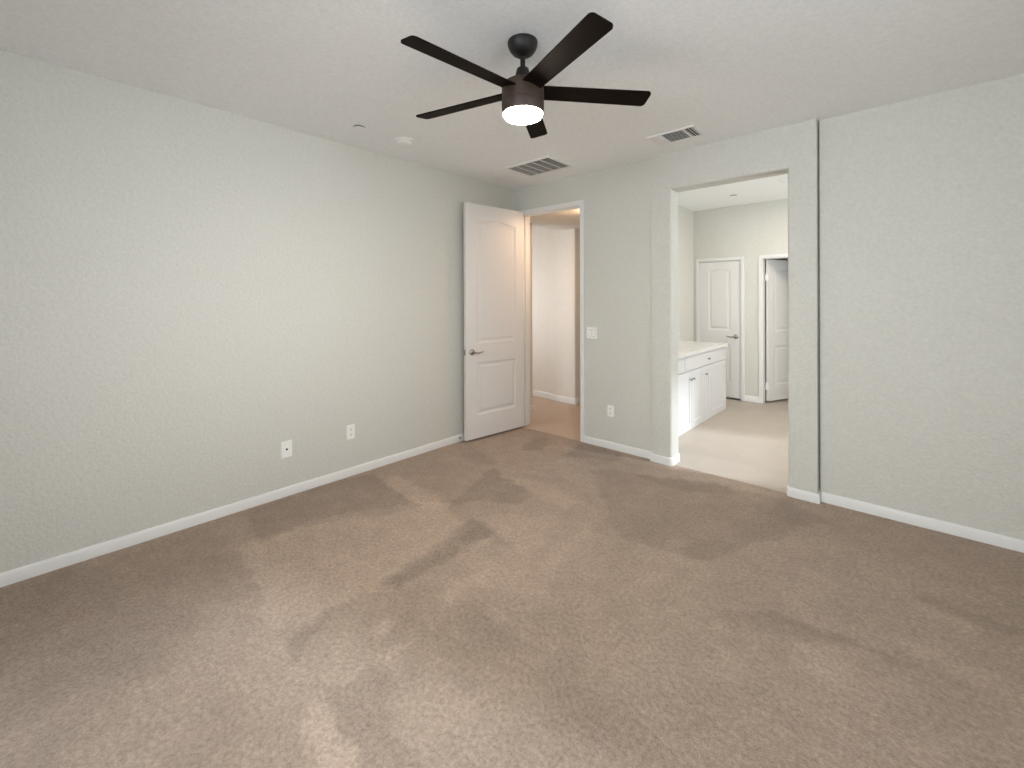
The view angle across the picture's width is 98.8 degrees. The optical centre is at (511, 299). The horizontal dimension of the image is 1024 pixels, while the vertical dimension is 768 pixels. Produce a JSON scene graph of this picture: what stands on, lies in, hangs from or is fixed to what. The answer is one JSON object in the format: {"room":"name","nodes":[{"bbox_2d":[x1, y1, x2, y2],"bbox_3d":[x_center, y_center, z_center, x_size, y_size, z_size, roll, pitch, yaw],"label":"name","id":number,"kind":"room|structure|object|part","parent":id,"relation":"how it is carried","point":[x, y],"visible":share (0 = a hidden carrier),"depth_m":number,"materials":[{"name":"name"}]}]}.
{"room":"empty bedroom","nodes":[
{"label":"empty bedroom","id":0,"kind":"room"},
{"bbox_2d":[0,50,579,572],"bbox_3d":[-1.770,0.113,5.098,2.600,2.784,10.230,0,0,42],"label":"wall","id":1,"kind":"structure","parent":0,"point":[190,291],"depth_m":2.88,"materials":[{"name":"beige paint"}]},
{"bbox_2d":[0,433,463,587],"bbox_3d":[-2.061,1.422,2.824,0.013,0.068,6.200,0,0,42],"label":"baseboard","id":2,"kind":"structure","parent":1,"relation":"attached to","point":[22,573],"depth_m":2.82,"materials":[{"name":"white paint"}]},
{"bbox_2d":[281,440,291,458],"bbox_3d":[-1.670,1.108,3.256,0.015,0.122,0.078,0,0,42],"label":"cable wall plate","id":3,"kind":"object","parent":1,"relation":"attached to","point":[286,446],"visible":1,"depth_m":3.26,"materials":[{"name":"white plastic"}]},
{"bbox_2d":[346,424,354,439],"bbox_3d":[-1.333,1.092,3.632,0.009,0.118,0.072,0,0,42],"label":"electrical outlet","id":4,"kind":"object","parent":1,"relation":"attached to","point":[350,429],"visible":1,"depth_m":3.63,"materials":[{"name":"white plastic"}]},
{"bbox_2d":[533,390,579,404],"bbox_3d":[0.788,1.405,7.914,2.613,0.085,2.628,0,0,42],"label":"baseboard","id":5,"kind":"structure","parent":1,"relation":"attached to","point":[550,396],"depth_m":6.27,"materials":[{"name":"white paint"}]},
{"bbox_2d":[0,390,1023,767],"bbox_3d":[0.663,1.478,4.541,6.950,0.061,12.400,0,0,42],"label":"floor","id":6,"kind":"structure","parent":0,"point":[520,597],"depth_m":1.94,"materials":[{"name":"beige carpet"}]},
{"bbox_2d":[522,426,580,441],"bbox_3d":[0.421,1.449,4.772,0.808,0.008,0.042,0,0,42],"label":"threshold","id":7,"kind":"object","parent":6,"relation":"on","point":[522,426],"visible":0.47,"depth_m":4.75,"materials":[{"name":"brown wood"}]},
{"bbox_2d":[678,347,725,436],"bbox_3d":[1.909,1.034,5.260,0.664,0.827,2.140,0,0,42],"label":"vanity cabinet","id":8,"kind":"object","parent":6,"relation":"on","point":[702,376],"visible":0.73,"depth_m":5.15,"materials":[{"name":"white paint"}]},
{"bbox_3d":[1.644,0.707,4.528,0.020,0.156,0.680,0,0,42],"label":"drawer","id":9,"kind":"part","parent":8,"relation":"part of","materials":[{"name":"white paint"}]},
{"bbox_3d":[1.855,1.109,4.760,0.020,0.628,0.435,0,0,42],"label":"door","id":10,"kind":"part","parent":8,"relation":"part of","materials":[{"name":"white paint"}]},
{"bbox_3d":[2.139,1.108,5.075,0.020,0.628,0.397,0,0,42],"label":"door","id":11,"kind":"part","parent":8,"relation":"part of","materials":[{"name":"white paint"}]},
{"bbox_2d":[678,333,727,358],"bbox_3d":[1.911,0.550,5.267,0.657,0.139,2.155,0,0,42],"label":"countertop","id":12,"kind":"structure","parent":8,"relation":"on","point":[685,348],"depth_m":5.45,"materials":[{"name":"white stone"}]},
{"bbox_3d":[2.355,0.705,5.315,0.020,0.156,1.420,0,0,42],"label":"drawer","id":13,"kind":"part","parent":8,"relation":"part of","materials":[{"name":"white paint"}]},
{"bbox_3d":[2.352,1.107,5.310,0.020,0.628,0.222,0,0,42],"label":"door","id":14,"kind":"part","parent":8,"relation":"part of","materials":[{"name":"white paint"}]},
{"bbox_3d":[2.632,1.106,5.620,0.020,0.628,0.597,0,0,42],"label":"filler panel","id":15,"kind":"part","parent":8,"relation":"part of","materials":[{"name":"white paint"}]},
{"bbox_2d":[0,0,1023,210],"bbox_3d":[1.575,-1.352,3.621,4.610,0.126,12.530,0,0,42],"label":"ceiling","id":16,"kind":"structure","parent":0,"point":[727,69],"depth_m":2.37,"materials":[{"name":"paint"}]},
{"bbox_2d":[353,125,364,130],"bbox_3d":[-1.132,-1.274,3.251,0.088,0.013,0.088,0,0,42],"label":"sprinkler cover","id":17,"kind":"object","parent":16,"relation":"attached to","point":[355,127],"visible":1,"depth_m":3.25,"materials":[{"name":"grey"}]},
{"bbox_2d":[395,137,413,146],"bbox_3d":[-0.861,-1.259,3.518,0.150,0.046,0.150,0,0,42],"label":"smoke detector","id":18,"kind":"object","parent":16,"relation":"attached to","point":[401,141],"visible":1,"depth_m":3.48,"materials":[{"name":"white plastic"}]},
{"bbox_2d":[401,12,650,137],"bbox_3d":[0.018,-1.092,2.167,1.261,0.385,1.231,0,0,42],"label":"ceiling fan","id":19,"kind":"object","parent":16,"relation":"hanging from","point":[523,95],"visible":1,"depth_m":2.10,"materials":[{"name":"brown metal"}]},
{"bbox_3d":[-0.215,-1.036,1.933,0.568,0.030,0.111,0,0,-43],"label":"blade","id":20,"kind":"part","parent":19,"relation":"part of","materials":[{"name":"brown wood"}]},
{"bbox_3d":[-0.270,-1.038,2.364,0.568,0.030,0.111,0,0,29],"label":"blade","id":21,"kind":"part","parent":19,"relation":"part of","materials":[{"name":"brown wood"}]},
{"bbox_2d":[503,106,542,124],"bbox_3d":[0.054,-0.924,2.186,0.195,0.049,0.195,0,0,42],"label":"diffuser","id":22,"kind":"object","parent":19,"relation":"attached to","point":[520,115],"depth_m":2.14,"materials":[{"name":"white glass"}]},
{"bbox_3d":[0.122,-1.048,2.549,0.111,0.030,0.568,0,2,11],"label":"blade","id":23,"kind":"part","parent":19,"relation":"part of","materials":[{"name":"brown wood"}]},
{"bbox_3d":[0.211,-1.029,1.853,0.111,0.030,0.568,0,1,-25],"label":"blade","id":24,"kind":"part","parent":19,"relation":"part of","materials":[{"name":"brown wood"}]},
{"bbox_3d":[0.420,-1.038,2.233,0.568,0.030,0.111,0,0,-7],"label":"blade","id":25,"kind":"part","parent":19,"relation":"part of","materials":[{"name":"brown wood"}]},
{"bbox_2d":[504,155,573,176],"bbox_3d":[0.259,-1.280,4.233,0.550,0.009,0.412,0,0,42],"label":"ceiling vent","id":26,"kind":"object","parent":16,"relation":"in","point":[546,164],"visible":1,"depth_m":4.22,"materials":[{"name":"white metal"}]},
{"bbox_2d":[646,125,704,145],"bbox_3d":[1.281,-1.282,3.441,0.369,0.012,0.248,0,0,42],"label":"ceiling vent","id":27,"kind":"object","parent":16,"relation":"in","point":[688,132],"visible":1,"depth_m":3.43,"materials":[{"name":"white metal"}]},
{"bbox_2d":[777,178,787,182],"bbox_3d":[3.159,-1.353,4.919,0.300,0.012,0.200,0,0,42],"label":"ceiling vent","id":28,"kind":"object","parent":16,"relation":"in","point":[783,180],"visible":0.37,"depth_m":4.96,"materials":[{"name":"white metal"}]},
{"bbox_2d":[530,223,532,405],"bbox_3d":[0.054,0.115,5.580,0.140,2.770,0.470,0,0,42],"label":"wall","id":29,"kind":"structure","parent":0,"point":[531,384],"depth_m":5.69,"materials":[{"name":"paint"}]},
{"bbox_2d":[530,209,579,229],"bbox_3d":[0.745,-1.146,7.243,3.460,0.313,3.870,0,0,42],"label":"ceiling","id":30,"kind":"structure","parent":0,"point":[570,219],"depth_m":5.46,"materials":[{"name":"paint"}]},
{"bbox_2d":[678,205,693,340],"bbox_3d":[1.797,0.070,5.737,0.135,2.850,3.040,0,0,42],"label":"wall","id":31,"kind":"structure","parent":0,"point":[685,216],"depth_m":6.49,"materials":[{"name":"paint"}]},
{"bbox_2d":[693,199,787,403],"bbox_3d":[4.074,0.063,5.646,3.365,2.850,0.120,0,0,42],"label":"wall","id":32,"kind":"structure","parent":0,"point":[749,231],"depth_m":6.21,"materials":[{"name":"paint"}]},
{"bbox_2d":[700,261,740,398],"bbox_3d":[3.062,0.427,6.480,0.564,1.984,0.091,0,0,42],"label":"door","id":33,"kind":"structure","parent":32,"relation":"in","point":[719,281],"depth_m":6.44,"materials":[{"name":"white paint"}]},
{"bbox_2d":[744,395,758,402],"bbox_3d":[4.277,1.395,5.376,2.608,0.085,0.013,0,0,42],"label":"baseboard","id":34,"kind":"structure","parent":32,"relation":"attached to","point":[747,398],"depth_m":6.18,"materials":[{"name":"white paint"}]},
{"bbox_2d":[765,260,787,400],"bbox_3d":[3.920,0.424,6.289,0.768,1.984,0.091,0,0,-25],"label":"door","id":35,"kind":"structure","parent":32,"relation":"in","point":[776,276],"depth_m":6.22,"materials":[{"name":"white paint"}]},
{"bbox_2d":[512,74,1023,539],"bbox_3d":[1.652,0.103,3.701,4.350,2.784,0.173,0,0,42],"label":"wall","id":36,"kind":"structure","parent":0,"point":[906,218],"depth_m":2.96,"materials":[{"name":"beige paint"}]},
{"bbox_2d":[463,202,523,440],"bbox_3d":[-0.164,0.217,4.713,0.818,2.426,0.101,0,0,-41],"label":"door","id":37,"kind":"structure","parent":36,"relation":"in","point":[493,236],"depth_m":4.69,"materials":[{"name":"white paint"}]},
{"bbox_2d":[520,199,584,441],"bbox_3d":[0.454,0.214,4.814,0.886,2.470,0.158,0,0,42],"label":"door frame","id":38,"kind":"structure","parent":36,"relation":"attached to","point":[526,254],"depth_m":4.92,"materials":[{"name":"white paint"}]},
{"bbox_2d":[587,327,596,338],"bbox_3d":[0.800,0.331,4.406,0.118,0.116,0.010,0,0,42],"label":"light switch","id":39,"kind":"object","parent":36,"relation":"attached to","point":[591,331],"visible":1,"depth_m":4.40,"materials":[{"name":"white plastic"}]},
{"bbox_2d":[607,405,613,416],"bbox_3d":[0.958,1.079,4.267,0.070,0.112,0.009,0,0,42],"label":"electrical outlet","id":40,"kind":"object","parent":36,"relation":"attached to","point":[610,409],"visible":1,"depth_m":4.26,"materials":[{"name":"white plastic"}]},
{"bbox_2d":[584,436,651,458],"bbox_3d":[0.646,1.414,4.547,1.718,0.068,0.013,0,0,42],"label":"baseboard","id":41,"kind":"structure","parent":36,"relation":"attached to","point":[590,440],"depth_m":4.21,"materials":[{"name":"white paint"}]},
{"bbox_2d":[650,453,679,465],"bbox_3d":[1.383,1.412,3.949,0.203,0.068,0.199,0,0,42],"label":"baseboard","id":42,"kind":"object","parent":36,"relation":"attached to","point":[656,458],"visible":0.94,"depth_m":3.87,"materials":[{"name":"white paint"}]},
{"bbox_2d":[787,484,1023,552],"bbox_3d":[2.678,1.408,2.778,1.595,0.068,0.199,0,0,42],"label":"baseboard","id":43,"kind":"structure","parent":36,"relation":"attached to","point":[1011,543],"depth_m":2.81,"materials":[{"name":"white paint"}]},
{"bbox_2d":[765,258,787,382],"bbox_3d":[4.302,0.062,6.767,2.470,2.850,1.850,0,0,42],"label":"wall","id":44,"kind":"structure","parent":0,"point":[786,259],"depth_m":7.07,"materials":[{"name":"paint"}]}
]}

